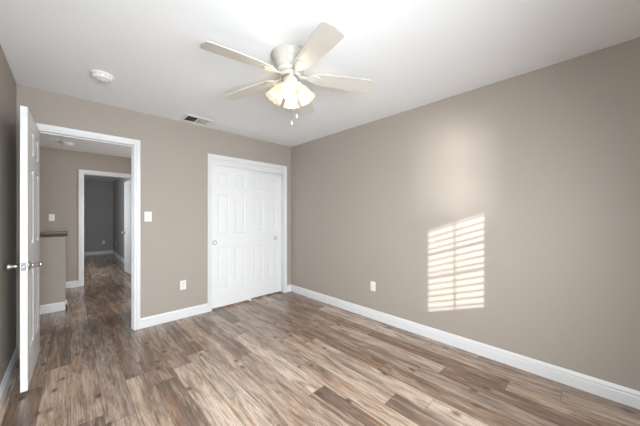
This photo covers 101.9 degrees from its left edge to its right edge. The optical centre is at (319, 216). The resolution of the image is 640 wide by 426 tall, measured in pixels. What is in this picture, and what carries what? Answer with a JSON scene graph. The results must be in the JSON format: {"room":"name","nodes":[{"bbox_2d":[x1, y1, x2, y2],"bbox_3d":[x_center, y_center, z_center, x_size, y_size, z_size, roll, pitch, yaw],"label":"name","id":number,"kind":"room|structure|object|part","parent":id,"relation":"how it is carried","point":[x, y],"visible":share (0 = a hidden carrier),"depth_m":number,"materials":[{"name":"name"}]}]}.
{"room":"empty bedroom","nodes":[
{"label":"empty bedroom","id":0,"kind":"room"},
{"bbox_2d":[0,44,15,383],"bbox_3d":[-1.297,0.042,0.778,0.100,2.440,4.118,0,0,-44],"label":"wall","id":1,"kind":"structure","parent":0,"point":[7,81],"depth_m":1.94,"materials":[{"name":"paint"}]},
{"bbox_2d":[0,346,18,408],"bbox_3d":[-1.255,1.206,0.817,0.015,0.113,4.118,0,0,-44],"label":"baseboard","id":2,"kind":"structure","parent":1,"relation":"attached to","point":[5,383],"depth_m":1.94,"materials":[{"name":"white paint"}]},
{"bbox_2d":[40,231,67,304],"bbox_3d":[-4.044,0.733,3.035,1.568,1.059,0.176,0,0,-44],"label":"wall","id":3,"kind":"structure","parent":0,"point":[53,243],"depth_m":3.44,"materials":[{"name":"paint"}]},
{"bbox_2d":[40,300,66,313],"bbox_3d":[-4.041,1.206,3.027,1.563,0.113,0.135,0,0,-44],"label":"baseboard","id":4,"kind":"structure","parent":3,"relation":"attached to","point":[54,307],"depth_m":3.43,"materials":[{"name":"white paint"}]},
{"bbox_2d":[40,146,130,281],"bbox_3d":[-4.257,0.042,4.868,3.800,2.440,0.120,0,0,-44],"label":"wall","id":5,"kind":"structure","parent":0,"point":[59,168],"depth_m":4.60,"materials":[{"name":"paint"}]},
{"bbox_2d":[49,214,54,220],"bbox_3d":[-4.597,0.016,4.446,0.070,0.114,0.018,0,0,-44],"label":"hall light switch","id":6,"kind":"object","parent":5,"relation":"attached to","point":[51,216],"visible":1,"depth_m":4.45,"materials":[{"name":"white plastic"}]},
{"bbox_2d":[66,280,78,287],"bbox_3d":[-4.968,1.206,4.092,1.701,0.113,0.015,0,0,-44],"label":"baseboard","id":7,"kind":"structure","parent":5,"relation":"attached to","point":[69,284],"depth_m":4.62,"materials":[{"name":"white paint"}]},
{"bbox_2d":[79,169,130,286],"bbox_3d":[-4.059,0.204,5.059,0.949,2.115,0.154,0,0,-44],"label":"door frame","id":8,"kind":"structure","parent":5,"relation":"attached to","point":[81,172],"depth_m":4.72,"materials":[{"name":"white paint"}]},
{"bbox_2d":[84,180,112,251],"bbox_3d":[-8.279,0.042,7.786,3.440,2.440,0.100,0,0,-44],"label":"wall","id":9,"kind":"structure","parent":0,"point":[98,195],"depth_m":8.61,"materials":[{"name":"grey paint"}]},
{"bbox_2d":[84,250,112,255],"bbox_3d":[-8.239,1.206,7.745,3.240,0.113,0.015,0,0,-44],"label":"baseboard","id":10,"kind":"structure","parent":9,"relation":"attached to","point":[109,251],"depth_m":8.59,"materials":[{"name":"white paint"}]},
{"bbox_2d":[113,177,130,258],"bbox_3d":[-5.384,0.042,7.182,0.100,2.440,4.780,0,0,-44],"label":"wall","id":11,"kind":"structure","parent":0,"point":[118,184],"depth_m":7.84,"materials":[{"name":"grey paint"}]},
{"bbox_2d":[112,251,123,262],"bbox_3d":[-5.426,1.206,7.143,0.015,0.113,4.780,0,0,-44],"label":"baseboard","id":12,"kind":"structure","parent":11,"relation":"attached to","point":[119,257],"depth_m":7.73,"materials":[{"name":"white paint"}]},
{"bbox_2d":[121,180,130,273],"bbox_3d":[-4.128,0.229,5.637,0.805,2.015,0.171,0,0,41],"label":"door","id":13,"kind":"structure","parent":11,"relation":"in","point":[127,185],"depth_m":5.71,"materials":[{"name":"white paint"}]},
{"bbox_2d":[16,83,290,357],"bbox_3d":[-2.119,0.042,2.926,4.396,2.440,0.120,0,0,-44],"label":"wall","id":14,"kind":"structure","parent":0,"point":[173,153],"depth_m":3.11,"materials":[{"name":"paint"}]},
{"bbox_2d":[6,106,42,392],"bbox_3d":[-2.339,0.229,2.102,0.171,2.015,0.758,0,0,-43],"label":"door","id":15,"kind":"structure","parent":14,"relation":"in","point":[30,264],"depth_m":1.88,"materials":[{"name":"white paint"}]},
{"bbox_3d":[-2.168,0.354,1.841,0.068,0.064,0.064,0,0,-43],"label":"knob","id":16,"kind":"part","parent":15,"relation":"part of","materials":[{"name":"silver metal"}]},
{"bbox_3d":[-2.090,0.354,1.832,0.025,0.058,0.002,0,0,-43],"label":"latch plate","id":17,"kind":"part","parent":15,"relation":"part of","materials":[{"name":"silver metal"}]},
{"bbox_3d":[-2.093,0.354,1.911,0.068,0.064,0.064,0,0,-43],"label":"knob","id":18,"kind":"part","parent":15,"relation":"part of","materials":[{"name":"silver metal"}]},
{"bbox_2d":[36,123,139,329],"bbox_3d":[-2.386,0.203,2.669,0.874,2.118,0.154,0,0,-44],"label":"door frame","id":19,"kind":"structure","parent":14,"relation":"attached to","point":[134,144],"depth_m":2.89,"materials":[{"name":"white paint"}]},
{"bbox_2d":[144,212,151,221],"bbox_3d":[-1.968,0.000,2.975,0.070,0.114,0.018,0,0,-44],"label":"light switch","id":20,"kind":"object","parent":14,"relation":"attached to","point":[147,215],"visible":1,"depth_m":2.97,"materials":[{"name":"white plastic"}]},
{"bbox_2d":[140,303,207,328],"bbox_3d":[-1.757,1.206,3.180,0.742,0.113,0.015,0,0,-44],"label":"baseboard","id":21,"kind":"structure","parent":14,"relation":"attached to","point":[157,319],"depth_m":3.14,"materials":[{"name":"white paint"}]},
{"bbox_2d":[180,280,185,289],"bbox_3d":[-1.705,0.853,3.234,0.070,0.114,0.008,0,0,-44],"label":"power outlet","id":22,"kind":"object","parent":14,"relation":"attached to","point":[183,282],"visible":1,"depth_m":3.23,"materials":[{"name":"white plastic"}]},
{"bbox_2d":[212,165,250,308],"bbox_3d":[-1.261,0.241,3.712,0.594,2.005,0.033,0,0,-44],"label":"door","id":23,"kind":"structure","parent":14,"relation":"in","point":[231,187],"depth_m":3.69,"materials":[{"name":"white paint"}]},
{"bbox_2d":[207,153,286,311],"bbox_3d":[-1.063,0.212,3.927,1.293,2.099,0.137,0,0,-44],"label":"door frame","id":24,"kind":"structure","parent":14,"relation":"attached to","point":[212,159],"depth_m":3.80,"materials":[{"name":"white paint"}]},
{"bbox_2d":[251,170,280,297],"bbox_3d":[-0.875,0.241,4.146,0.602,2.005,0.033,0,0,-44],"label":"door","id":25,"kind":"structure","parent":14,"relation":"in","point":[265,186],"depth_m":4.13,"materials":[{"name":"white paint"}]},
{"bbox_2d":[0,0,639,181],"bbox_3d":[-3.525,-1.218,4.032,5.300,0.080,12.200,0,0,-44],"label":"ceiling","id":26,"kind":"structure","parent":0,"point":[415,53],"depth_m":1.82,"materials":[{"name":"paint"}]},
{"bbox_2d":[59,141,73,145],"bbox_3d":[-4.049,-1.157,4.153,0.172,0.043,0.172,0,0,-44],"label":"smoke detector","id":27,"kind":"object","parent":26,"relation":"attached to","point":[60,142],"visible":1,"depth_m":4.11,"materials":[{"name":"white plastic"}]},
{"bbox_2d":[90,70,113,82],"bbox_3d":[-1.812,-1.153,2.162,0.158,0.050,0.158,0,0,-44],"label":"smoke detector","id":28,"kind":"object","parent":26,"relation":"attached to","point":[101,76],"visible":1,"depth_m":2.13,"materials":[{"name":"white plastic"}]},
{"bbox_2d":[180,114,212,125],"bbox_3d":[-1.506,-1.174,3.170,0.313,0.007,0.250,0,0,-44],"label":"ceiling vent","id":29,"kind":"object","parent":26,"relation":"in","point":[189,118],"visible":1,"depth_m":3.16,"materials":[{"name":"white plastic"}]},
{"bbox_2d":[200,21,372,124],"bbox_3d":[-0.247,-0.919,1.866,1.154,0.518,1.202,0,0,-44],"label":"ceiling fan","id":30,"kind":"object","parent":26,"relation":"hanging from","point":[290,60],"visible":1,"depth_m":1.82,"materials":[{"name":"white metal"}]},
{"bbox_3d":[-0.505,-1.007,1.643,0.475,0.006,0.142,-5,16,-42],"label":"blade","id":31,"kind":"part","parent":30,"relation":"part of","materials":[{"name":"beige wood"}]},
{"bbox_3d":[-0.563,-1.007,2.075,0.475,0.006,0.142,-4,10,27],"label":"blade","id":32,"kind":"part","parent":30,"relation":"part of","materials":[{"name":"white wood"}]},
{"bbox_3d":[-0.338,-0.896,1.899,0.141,0.160,0.139,0,0,-44],"label":"lamp shade","id":33,"kind":"part","parent":30,"relation":"part of","materials":[{"name":"white glass"}]},
{"bbox_3d":[-0.215,-0.896,1.780,0.139,0.160,0.141,0,0,-44],"label":"lamp shade","id":34,"kind":"part","parent":30,"relation":"part of","materials":[{"name":"white glass"}]},
{"bbox_3d":[-0.212,-0.931,1.821,0.045,0.079,0.062,0,0,22],"label":"bulb","id":35,"kind":"part","parent":30,"relation":"part of","materials":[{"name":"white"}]},
{"bbox_3d":[-0.220,-0.896,2.022,0.139,0.160,0.141,0,0,-44],"label":"lamp shade","id":36,"kind":"part","parent":30,"relation":"part of","materials":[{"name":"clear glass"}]},
{"bbox_3d":[-0.096,-0.896,1.904,0.141,0.160,0.139,0,0,-44],"label":"lamp shade","id":37,"kind":"part","parent":30,"relation":"part of","materials":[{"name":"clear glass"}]},
{"bbox_3d":[-0.153,-1.007,2.283,0.142,0.006,0.475,-12,-6,9],"label":"blade","id":38,"kind":"part","parent":30,"relation":"part of","materials":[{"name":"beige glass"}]},
{"bbox_3d":[-0.031,-1.007,1.563,0.142,0.006,0.475,14,-3,-29],"label":"blade","id":39,"kind":"part","parent":30,"relation":"part of","materials":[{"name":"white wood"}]},
{"bbox_3d":[0.165,-1.007,1.957,0.475,0.006,0.142,4,-13,-8],"label":"blade","id":40,"kind":"part","parent":30,"relation":"part of","materials":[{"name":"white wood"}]},
{"bbox_2d":[0,254,639,425],"bbox_3d":[-3.525,1.302,4.032,5.300,0.080,12.200,0,0,-44],"label":"floor","id":41,"kind":"structure","parent":0,"point":[279,358],"depth_m":2.07,"materials":[{"name":"wood"}]},
{"bbox_2d":[291,37,639,390],"bbox_3d":[0.711,0.042,3.225,0.100,2.440,4.868,0,0,-44],"label":"wall","id":42,"kind":"structure","parent":0,"point":[504,214],"depth_m":2.25,"materials":[{"name":"paint"}]},
{"bbox_2d":[370,281,374,290],"bbox_3d":[0.652,0.862,3.207,0.008,0.114,0.070,0,0,-44],"label":"power outlet","id":43,"kind":"object","parent":42,"relation":"attached to","point":[372,284],"visible":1,"depth_m":3.21,"materials":[{"name":"white plastic"}]},
{"bbox_2d":[291,284,639,409],"bbox_3d":[0.929,1.206,2.914,0.015,0.113,4.118,0,0,-44],"label":"baseboard","id":44,"kind":"structure","parent":42,"relation":"attached to","point":[611,391],"depth_m":2.24,"materials":[{"name":"white paint"}]}
]}

